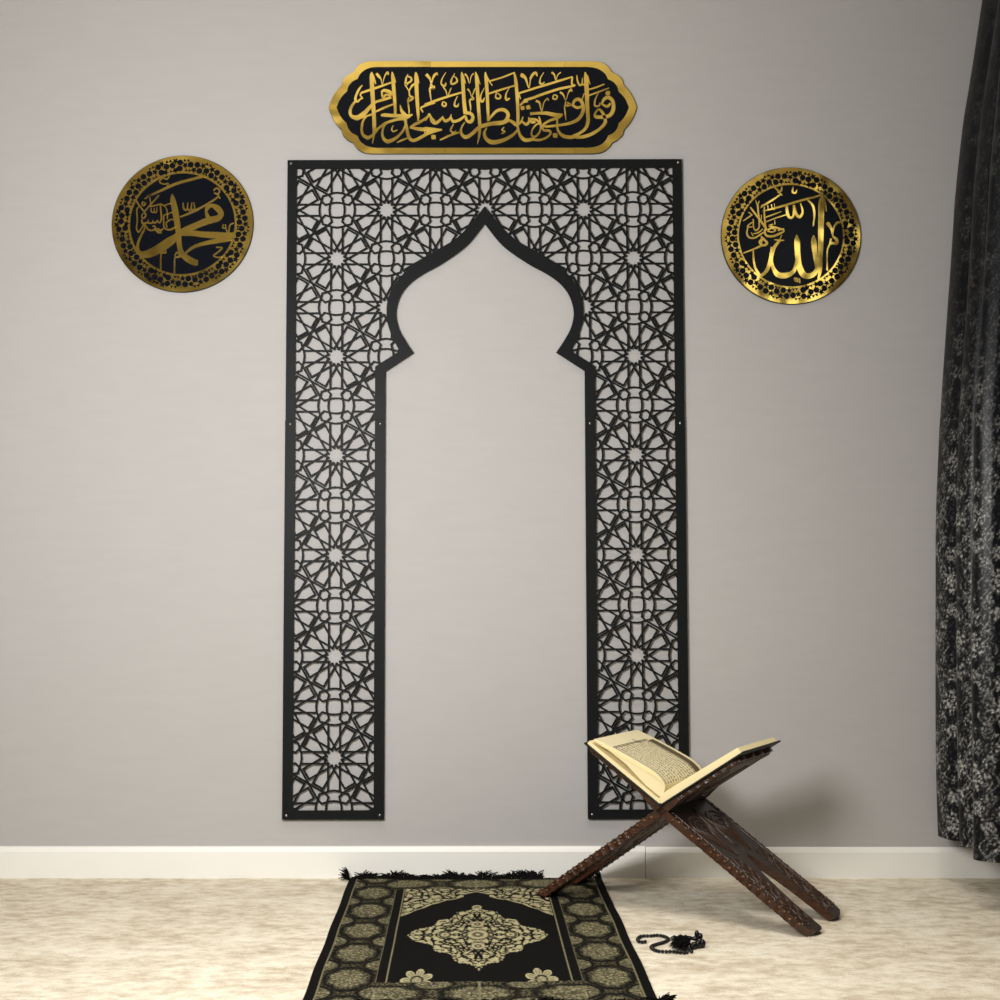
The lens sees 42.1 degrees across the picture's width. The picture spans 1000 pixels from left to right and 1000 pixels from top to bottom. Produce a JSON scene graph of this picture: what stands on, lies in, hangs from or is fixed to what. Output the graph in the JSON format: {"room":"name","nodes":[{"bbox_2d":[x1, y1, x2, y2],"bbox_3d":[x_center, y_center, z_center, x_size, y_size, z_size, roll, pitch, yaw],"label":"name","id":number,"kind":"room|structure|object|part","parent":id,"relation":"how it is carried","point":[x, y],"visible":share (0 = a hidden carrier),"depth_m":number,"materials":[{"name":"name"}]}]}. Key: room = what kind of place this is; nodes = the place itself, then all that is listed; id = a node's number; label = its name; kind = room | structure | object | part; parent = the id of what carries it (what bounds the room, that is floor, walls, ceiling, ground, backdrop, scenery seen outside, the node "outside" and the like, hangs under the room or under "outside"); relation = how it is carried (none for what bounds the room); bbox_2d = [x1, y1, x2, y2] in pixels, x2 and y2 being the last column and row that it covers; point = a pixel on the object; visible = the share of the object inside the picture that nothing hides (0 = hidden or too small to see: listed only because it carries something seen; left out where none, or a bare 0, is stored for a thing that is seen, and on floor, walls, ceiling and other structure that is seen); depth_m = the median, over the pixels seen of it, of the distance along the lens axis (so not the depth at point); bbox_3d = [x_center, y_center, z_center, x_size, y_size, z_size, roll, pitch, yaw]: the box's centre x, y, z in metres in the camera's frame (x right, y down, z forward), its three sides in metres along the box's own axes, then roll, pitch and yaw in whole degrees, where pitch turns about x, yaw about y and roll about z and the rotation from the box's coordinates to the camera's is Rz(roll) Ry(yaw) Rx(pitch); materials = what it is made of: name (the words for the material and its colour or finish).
{"room":"prayer room","nodes":[
{"label":"prayer room","id":0,"kind":"room"},
{"bbox_2d":[0,0,981,846],"bbox_3d":[-0.440,-0.304,3.477,4.120,2.760,0.100,0,-4,0],"label":"wall","id":1,"kind":"structure","parent":0,"point":[142,425],"depth_m":3.42,"materials":[{"name":"paint"}]},
{"bbox_2d":[112,156,253,292],"bbox_3d":[-0.842,-0.733,3.451,0.376,0.369,0.009,0,-4,0],"label":"disc","id":2,"kind":"object","parent":1,"relation":"attached to","point":[181,224],"visible":1,"depth_m":3.45,"materials":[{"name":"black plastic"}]},
{"bbox_2d":[329,61,636,154],"bbox_3d":[-0.046,-1.047,3.470,0.823,0.252,0.011,0,-4,0],"label":"plaque","id":3,"kind":"object","parent":1,"relation":"attached to","point":[381,107],"visible":1,"depth_m":3.47,"materials":[{"name":"black plastic"}]},
{"bbox_2d":[282,159,688,819],"bbox_3d":[-0.038,-0.042,3.404,1.057,1.735,0.013,0,-4,0],"label":"wall panel","id":4,"kind":"object","parent":1,"relation":"attached to","point":[535,259],"visible":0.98,"depth_m":3.41,"materials":[{"name":"black metal"}]},
{"bbox_3d":[-0.431,0.306,3.377,0.262,1.034,0.004,0,-4,0],"label":"leg frame","id":5,"kind":"part","parent":4,"relation":"part of","materials":[{"name":"black metal"}]},
{"bbox_3d":[-0.040,-0.558,3.434,1.047,0.694,0.004,0,-4,0],"label":"frame","id":6,"kind":"part","parent":4,"relation":"part of","materials":[{"name":"black metal"}]},
{"bbox_3d":[0.355,0.304,3.378,0.262,1.034,0.004,0,-4,0],"label":"leg frame","id":7,"kind":"part","parent":4,"relation":"part of","materials":[{"name":"black metal"}]},
{"bbox_2d":[0,846,999,877],"bbox_3d":[-0.440,0.930,3.340,3.920,0.079,0.013,0,-4,0],"label":"baseboard","id":8,"kind":"structure","parent":1,"relation":"attached to","point":[15,861],"depth_m":3.33,"materials":[{"name":"white paint"}]},
{"bbox_2d":[721,167,860,304],"bbox_3d":[0.771,-0.701,3.449,0.370,0.369,0.009,0,-4,0],"label":"disc","id":9,"kind":"object","parent":1,"relation":"attached to","point":[790,235],"visible":1,"depth_m":3.44,"materials":[{"name":"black metal"}]},
{"bbox_2d":[0,877,999,999],"bbox_3d":[-0.440,0.851,0.746,3.920,0.100,5.200,0,-4,0],"label":"floor","id":10,"kind":"structure","parent":0,"point":[61,938],"depth_m":2.77,"materials":[{"name":"carpet"}]},
{"bbox_2d":[303,867,676,999],"bbox_3d":[-0.047,0.918,2.807,0.702,0.033,1.058,0,-4,-1],"label":"rug","id":11,"kind":"object","parent":10,"relation":"on","point":[400,935],"visible":0.95,"depth_m":2.70,"materials":[{"name":"black fabric"}]},
{"bbox_2d":[636,930,705,954],"bbox_3d":[0.343,0.913,2.707,0.151,0.032,0.111,-3,-5,39],"label":"beads","id":12,"kind":"object","parent":10,"relation":"on","point":[682,942],"visible":1,"depth_m":2.69,"materials":[{"name":"black"}]},
{"bbox_2d":[535,747,839,935],"bbox_3d":[0.426,0.763,3.044,0.696,0.373,0.232,-2,-4,31],"label":"book stand","id":13,"kind":"object","parent":10,"relation":"on","point":[746,859],"visible":0.88,"depth_m":2.96,"materials":[{"name":"brown wood"}]},
{"bbox_2d":[584,730,780,806],"bbox_3d":[0.429,0.630,3.053,0.394,0.144,0.246,-2,-4,31],"label":"open book","id":14,"kind":"object","parent":13,"relation":"on","point":[661,772],"visible":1,"depth_m":3.01,"materials":[{"name":"beige paper"}]},
{"bbox_3d":[0.362,0.618,3.072,0.147,0.090,0.183,-2,-4,31],"label":"printed frame","id":15,"kind":"part","parent":14,"relation":"part of","materials":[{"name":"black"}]},
{"bbox_3d":[-0.440,-1.904,0.926,4.120,0.100,5.400,0,-4,0],"label":"ceiling","id":16,"kind":"structure","parent":0,"visible":0},
{"bbox_2d":[935,0,999,862],"bbox_3d":[1.243,-0.417,2.959,0.297,2.482,0.894,0,-4,0],"label":"curtain","id":17,"kind":"object","parent":16,"relation":"hanging from","point":[967,606],"visible":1,"depth_m":3.19,"materials":[{"name":"fabric"}]}
]}

